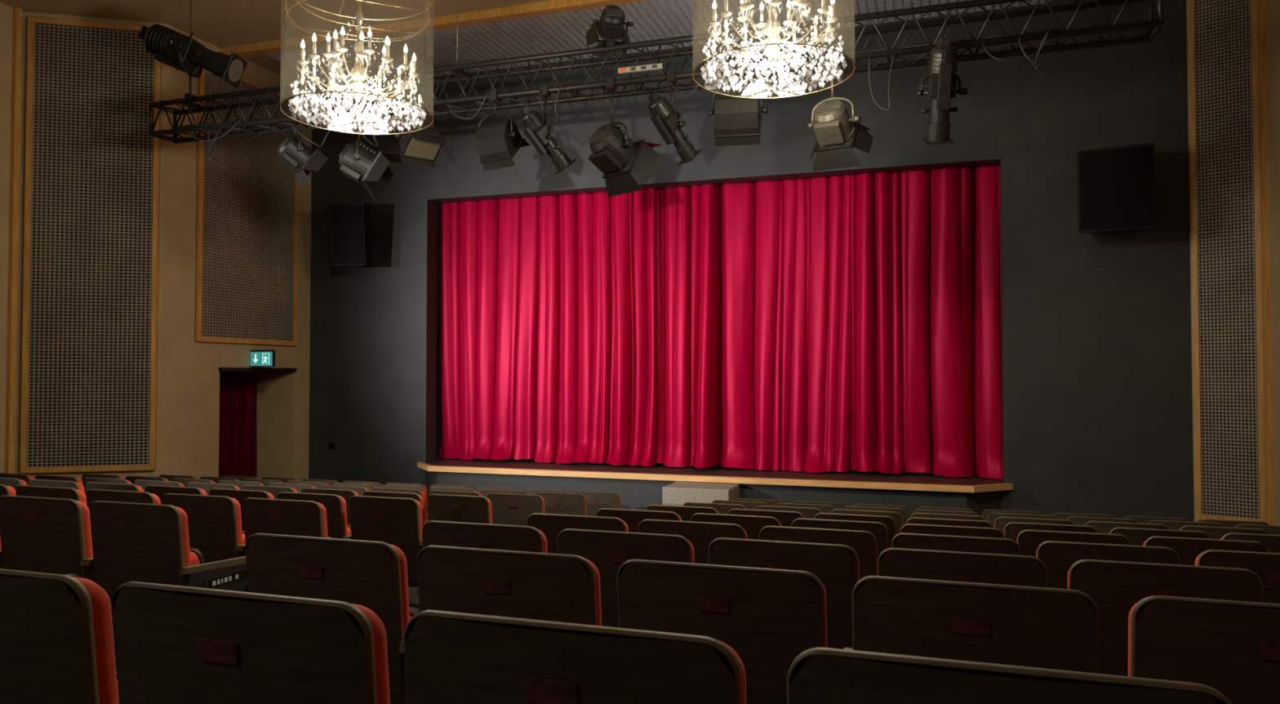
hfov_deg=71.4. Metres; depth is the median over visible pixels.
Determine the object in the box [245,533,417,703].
seat
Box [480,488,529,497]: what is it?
seat
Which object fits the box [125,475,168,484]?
seat
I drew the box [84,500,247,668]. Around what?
seat
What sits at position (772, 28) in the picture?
chandelier
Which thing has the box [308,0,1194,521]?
wall
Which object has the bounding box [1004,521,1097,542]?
seat
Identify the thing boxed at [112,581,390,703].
seat
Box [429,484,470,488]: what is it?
seat
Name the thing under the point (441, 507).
seat
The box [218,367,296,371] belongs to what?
lintel
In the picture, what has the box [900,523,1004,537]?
seat
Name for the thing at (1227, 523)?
seat
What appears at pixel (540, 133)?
spotlight
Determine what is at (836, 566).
seat
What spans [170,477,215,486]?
seat
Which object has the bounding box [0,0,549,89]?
ceiling
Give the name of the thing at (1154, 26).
lighting truss
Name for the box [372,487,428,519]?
seat
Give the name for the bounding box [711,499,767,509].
seat
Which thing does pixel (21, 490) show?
seat
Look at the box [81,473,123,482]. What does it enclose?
seat
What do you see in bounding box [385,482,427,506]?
seat
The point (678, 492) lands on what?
steps
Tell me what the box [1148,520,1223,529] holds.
seat
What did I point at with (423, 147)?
light
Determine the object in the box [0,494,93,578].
seat
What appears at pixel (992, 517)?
seat
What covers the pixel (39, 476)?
seat
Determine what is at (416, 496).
seat
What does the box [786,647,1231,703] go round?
seat
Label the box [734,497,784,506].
seat
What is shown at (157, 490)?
seat
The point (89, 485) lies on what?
seat
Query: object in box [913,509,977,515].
seat
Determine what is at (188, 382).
wall
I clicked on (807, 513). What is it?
seat
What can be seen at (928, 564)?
seat
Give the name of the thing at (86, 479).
seat
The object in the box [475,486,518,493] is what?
seat
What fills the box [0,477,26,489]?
seat
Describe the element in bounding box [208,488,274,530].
seat
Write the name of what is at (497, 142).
light
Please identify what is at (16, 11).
trim
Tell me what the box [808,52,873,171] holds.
spotlight
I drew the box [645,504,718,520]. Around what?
seat
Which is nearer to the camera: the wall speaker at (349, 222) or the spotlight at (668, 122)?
the spotlight at (668, 122)
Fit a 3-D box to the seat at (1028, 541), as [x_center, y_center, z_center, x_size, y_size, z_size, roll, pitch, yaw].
[2.136,1.308,4.442,0.549,0.885,0.473,0,-1,18]
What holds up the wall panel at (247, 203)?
attached to the wall at (188, 382)
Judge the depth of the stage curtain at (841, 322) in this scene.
10.36 m
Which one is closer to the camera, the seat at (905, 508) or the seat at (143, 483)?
the seat at (143, 483)
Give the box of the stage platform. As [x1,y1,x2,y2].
[417,457,1013,518]
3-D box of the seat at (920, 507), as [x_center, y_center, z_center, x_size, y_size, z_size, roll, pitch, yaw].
[2.751,1.817,8.020,0.549,0.885,0.473,0,-1,18]
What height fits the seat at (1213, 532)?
0.885 m
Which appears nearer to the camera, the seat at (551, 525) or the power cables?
the seat at (551, 525)
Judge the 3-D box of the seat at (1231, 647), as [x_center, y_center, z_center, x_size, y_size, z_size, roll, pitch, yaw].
[1.284,0.930,1.889,0.549,0.885,0.473,0,-1,18]
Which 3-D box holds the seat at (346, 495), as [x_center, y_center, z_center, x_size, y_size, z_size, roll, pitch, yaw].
[-2.277,1.473,6.855,0.549,0.885,0.473,0,-1,18]
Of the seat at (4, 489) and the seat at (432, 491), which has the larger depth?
the seat at (432, 491)
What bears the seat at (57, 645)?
on the floor
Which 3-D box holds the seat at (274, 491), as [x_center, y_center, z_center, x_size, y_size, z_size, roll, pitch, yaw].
[-2.799,1.477,7.029,0.549,0.885,0.473,0,-1,18]
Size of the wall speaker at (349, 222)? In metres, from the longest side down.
0.800 x 0.685 x 0.438 m
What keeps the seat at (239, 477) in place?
on the floor
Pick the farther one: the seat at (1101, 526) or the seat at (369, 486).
the seat at (369, 486)
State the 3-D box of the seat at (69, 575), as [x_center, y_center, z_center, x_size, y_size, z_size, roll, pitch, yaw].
[-2.367,0.960,3.103,0.554,0.885,0.473,0,-1,18]
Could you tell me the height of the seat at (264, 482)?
0.885 m
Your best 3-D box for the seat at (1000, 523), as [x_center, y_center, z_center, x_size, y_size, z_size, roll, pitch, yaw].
[2.704,1.560,6.144,0.549,0.885,0.473,0,-1,18]
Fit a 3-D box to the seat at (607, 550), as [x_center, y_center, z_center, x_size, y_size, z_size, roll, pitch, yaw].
[0.002,1.069,3.260,0.549,0.885,0.473,0,-1,18]
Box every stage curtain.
[438,187,657,466]
[655,164,1003,479]
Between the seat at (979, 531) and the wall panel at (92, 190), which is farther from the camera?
the wall panel at (92, 190)
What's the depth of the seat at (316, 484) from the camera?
8.85 m
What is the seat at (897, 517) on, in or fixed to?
on the floor
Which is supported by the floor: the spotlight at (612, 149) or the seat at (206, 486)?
the seat at (206, 486)
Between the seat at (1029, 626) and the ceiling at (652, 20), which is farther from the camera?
the ceiling at (652, 20)
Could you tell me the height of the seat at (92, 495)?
0.885 m
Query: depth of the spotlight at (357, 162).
7.90 m
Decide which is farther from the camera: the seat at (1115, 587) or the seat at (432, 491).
the seat at (432, 491)
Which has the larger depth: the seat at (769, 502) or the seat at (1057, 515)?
the seat at (769, 502)
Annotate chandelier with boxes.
[280,0,434,134]
[692,0,855,98]
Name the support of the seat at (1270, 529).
on the floor
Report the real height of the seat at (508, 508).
0.885 m
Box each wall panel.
[20,16,161,472]
[194,66,299,345]
[1187,0,1265,521]
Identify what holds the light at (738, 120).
hanging from the lighting truss
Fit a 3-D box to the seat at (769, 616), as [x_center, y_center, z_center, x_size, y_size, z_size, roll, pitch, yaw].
[0.240,0.938,2.236,0.549,0.885,0.473,0,-1,18]
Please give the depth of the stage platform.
10.20 m
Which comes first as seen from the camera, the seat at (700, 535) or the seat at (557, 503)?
the seat at (700, 535)
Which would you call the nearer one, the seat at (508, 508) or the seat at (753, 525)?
the seat at (753, 525)
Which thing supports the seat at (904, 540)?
on the floor
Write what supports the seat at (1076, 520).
on the floor
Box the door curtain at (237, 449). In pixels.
[218,371,257,477]
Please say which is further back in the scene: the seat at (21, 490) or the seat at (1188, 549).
the seat at (21, 490)
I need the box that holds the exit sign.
[249,349,275,366]
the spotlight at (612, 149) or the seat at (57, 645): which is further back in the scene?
the spotlight at (612, 149)
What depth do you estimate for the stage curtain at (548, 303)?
11.54 m
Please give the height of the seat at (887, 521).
0.885 m
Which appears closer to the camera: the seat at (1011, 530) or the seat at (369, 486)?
the seat at (1011, 530)
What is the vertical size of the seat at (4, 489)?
0.885 m
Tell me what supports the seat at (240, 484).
on the floor
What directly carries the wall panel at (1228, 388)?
attached to the wall at (1272, 7)
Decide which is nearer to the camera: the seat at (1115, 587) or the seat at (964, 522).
the seat at (1115, 587)
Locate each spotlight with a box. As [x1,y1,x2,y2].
[138,23,248,99]
[276,112,333,187]
[338,105,401,202]
[520,84,576,173]
[586,4,633,57]
[588,76,662,196]
[647,70,702,164]
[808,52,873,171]
[917,35,967,144]
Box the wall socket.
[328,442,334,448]
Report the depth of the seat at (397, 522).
5.43 m
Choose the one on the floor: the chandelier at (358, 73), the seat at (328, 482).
the seat at (328, 482)
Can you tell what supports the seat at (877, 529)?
on the floor
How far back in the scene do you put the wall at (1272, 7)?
8.27 m
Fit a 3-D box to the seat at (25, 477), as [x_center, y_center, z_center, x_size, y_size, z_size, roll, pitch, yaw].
[-5.408,1.499,7.896,0.549,0.885,0.473,0,-1,18]
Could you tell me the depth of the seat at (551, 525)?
4.09 m
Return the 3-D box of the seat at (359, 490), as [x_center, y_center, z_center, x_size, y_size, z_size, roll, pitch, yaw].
[-2.515,1.603,7.880,0.549,0.885,0.473,0,-1,18]
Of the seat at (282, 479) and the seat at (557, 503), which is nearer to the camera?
the seat at (557, 503)
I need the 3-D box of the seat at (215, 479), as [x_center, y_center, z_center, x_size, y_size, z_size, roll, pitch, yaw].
[-4.318,1.747,9.425,0.549,0.885,0.473,0,-1,18]
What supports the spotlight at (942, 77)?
hanging from the lighting truss
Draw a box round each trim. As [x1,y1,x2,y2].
[4,6,22,473]
[219,0,646,57]
[1256,0,1274,524]
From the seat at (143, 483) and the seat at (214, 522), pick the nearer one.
the seat at (214, 522)
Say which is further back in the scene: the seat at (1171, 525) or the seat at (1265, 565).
the seat at (1171, 525)
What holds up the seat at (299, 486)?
on the floor
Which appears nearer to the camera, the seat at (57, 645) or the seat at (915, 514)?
the seat at (57, 645)
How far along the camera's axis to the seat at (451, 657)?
1.17 m
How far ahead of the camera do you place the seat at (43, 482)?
6.30 m
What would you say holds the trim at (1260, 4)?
attached to the wall at (1272, 7)
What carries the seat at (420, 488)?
on the floor
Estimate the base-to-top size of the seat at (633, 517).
0.885 m
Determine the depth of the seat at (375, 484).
9.70 m
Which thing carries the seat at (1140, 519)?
on the floor
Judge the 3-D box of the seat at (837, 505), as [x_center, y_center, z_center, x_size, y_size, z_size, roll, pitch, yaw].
[1.707,1.825,8.367,0.549,0.885,0.473,0,-1,18]
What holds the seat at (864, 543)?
on the floor
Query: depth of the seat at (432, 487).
8.35 m
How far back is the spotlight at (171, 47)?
8.55 m
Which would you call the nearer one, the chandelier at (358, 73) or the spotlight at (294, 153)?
the chandelier at (358, 73)
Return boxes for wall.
[0,2,311,480]
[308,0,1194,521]
[1186,0,1279,525]
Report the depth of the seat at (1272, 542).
4.76 m
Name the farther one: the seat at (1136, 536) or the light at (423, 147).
the light at (423, 147)
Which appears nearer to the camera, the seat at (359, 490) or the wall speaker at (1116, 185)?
the seat at (359, 490)
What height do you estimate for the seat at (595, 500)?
0.885 m
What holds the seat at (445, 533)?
on the floor
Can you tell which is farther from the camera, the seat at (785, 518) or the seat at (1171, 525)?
the seat at (1171, 525)
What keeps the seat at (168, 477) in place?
on the floor
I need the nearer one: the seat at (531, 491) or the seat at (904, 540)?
the seat at (904, 540)
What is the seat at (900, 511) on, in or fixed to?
on the floor
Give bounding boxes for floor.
[243,582,418,613]
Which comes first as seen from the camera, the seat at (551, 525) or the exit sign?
the seat at (551, 525)
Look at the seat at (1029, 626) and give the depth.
1.85 m
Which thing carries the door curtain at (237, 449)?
attached to the wall at (188, 382)
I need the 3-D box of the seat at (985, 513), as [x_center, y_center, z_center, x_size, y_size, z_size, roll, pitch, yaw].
[3.272,1.812,7.846,0.549,0.885,0.473,0,-1,18]
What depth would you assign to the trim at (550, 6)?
9.84 m
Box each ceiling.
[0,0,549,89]
[265,0,1053,87]
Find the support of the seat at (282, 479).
on the floor
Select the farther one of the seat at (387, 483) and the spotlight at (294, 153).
the seat at (387, 483)
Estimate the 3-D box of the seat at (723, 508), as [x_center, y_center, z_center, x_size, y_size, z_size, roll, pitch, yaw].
[0.617,1.577,6.838,0.549,0.885,0.473,0,-1,18]
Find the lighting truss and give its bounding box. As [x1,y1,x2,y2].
[148,0,1164,143]
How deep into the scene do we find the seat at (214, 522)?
4.75 m
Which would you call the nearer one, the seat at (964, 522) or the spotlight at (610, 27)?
the seat at (964, 522)
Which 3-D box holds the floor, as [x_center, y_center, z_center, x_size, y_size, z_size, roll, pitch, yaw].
[-2.058,1.787,3.909,12.380,0.940,14.200,0,-1,18]
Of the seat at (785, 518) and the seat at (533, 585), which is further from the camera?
the seat at (785, 518)
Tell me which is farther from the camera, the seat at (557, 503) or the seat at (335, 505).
the seat at (557, 503)
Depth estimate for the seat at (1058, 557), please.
3.41 m
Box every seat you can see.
[0,472,34,482]
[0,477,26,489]
[0,484,15,496]
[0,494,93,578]
[0,568,119,703]
[15,484,86,505]
[26,479,84,493]
[34,474,83,485]
[66,573,79,577]
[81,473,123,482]
[83,476,132,486]
[84,481,143,496]
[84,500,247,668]
[86,488,160,531]
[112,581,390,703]
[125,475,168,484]
[133,479,184,491]
[145,484,207,504]
[159,474,196,480]
[161,493,248,591]
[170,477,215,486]
[186,481,239,495]
[200,475,239,483]
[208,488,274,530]
[217,480,264,489]
[222,475,258,480]
[238,497,331,590]
[242,478,282,485]
[242,484,297,498]
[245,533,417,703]
[261,476,297,483]
[266,482,315,492]
[277,491,351,538]
[286,480,328,488]
[301,478,338,484]
[301,487,359,524]
[318,484,368,495]
[332,482,375,490]
[342,480,382,487]
[346,495,422,583]
[362,490,427,526]
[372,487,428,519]
[379,484,428,513]
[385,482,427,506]
[404,609,746,703]
[415,520,547,613]
[417,545,601,626]
[426,489,482,521]
[427,493,493,524]
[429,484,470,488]
[429,486,475,491]
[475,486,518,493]
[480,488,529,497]
[487,492,545,525]
[524,488,567,494]
[527,512,628,553]
[534,491,586,515]
[557,528,694,627]
[573,490,620,515]
[596,507,681,532]
[617,559,852,703]
[637,519,746,564]
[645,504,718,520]
[682,502,746,514]
[690,512,781,539]
[707,537,859,648]
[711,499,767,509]
[727,508,804,526]
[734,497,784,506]
[755,505,821,518]
[759,525,877,579]
[775,502,835,512]
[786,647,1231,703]
[791,517,888,565]
[793,500,845,509]
[813,512,895,547]
[831,508,901,534]
[843,506,905,527]
[851,575,1099,673]
[853,503,909,524]
[877,547,1047,587]
[891,533,1020,555]
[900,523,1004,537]
[906,516,992,527]
[910,512,984,520]
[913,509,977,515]
[915,506,973,511]
[982,509,1042,520]
[987,512,1056,527]
[994,516,1073,535]
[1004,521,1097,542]
[1017,529,1130,556]
[1035,540,1179,588]
[1052,512,1114,519]
[1066,515,1137,525]
[1067,559,1262,675]
[1084,520,1168,533]
[1108,527,1208,545]
[1124,515,1190,523]
[1128,595,1279,703]
[1142,536,1266,565]
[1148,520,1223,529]
[1179,524,1268,538]
[1195,549,1279,603]
[1200,519,1269,527]
[1221,532,1279,552]
[1235,524,1279,534]
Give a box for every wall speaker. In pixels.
[328,202,372,265]
[1076,142,1155,232]
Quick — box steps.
[662,480,740,506]
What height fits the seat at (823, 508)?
0.885 m
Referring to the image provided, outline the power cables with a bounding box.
[174,27,1060,160]
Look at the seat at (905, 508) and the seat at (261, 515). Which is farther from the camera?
the seat at (905, 508)
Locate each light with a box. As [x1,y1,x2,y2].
[394,98,447,167]
[474,89,530,170]
[708,62,768,146]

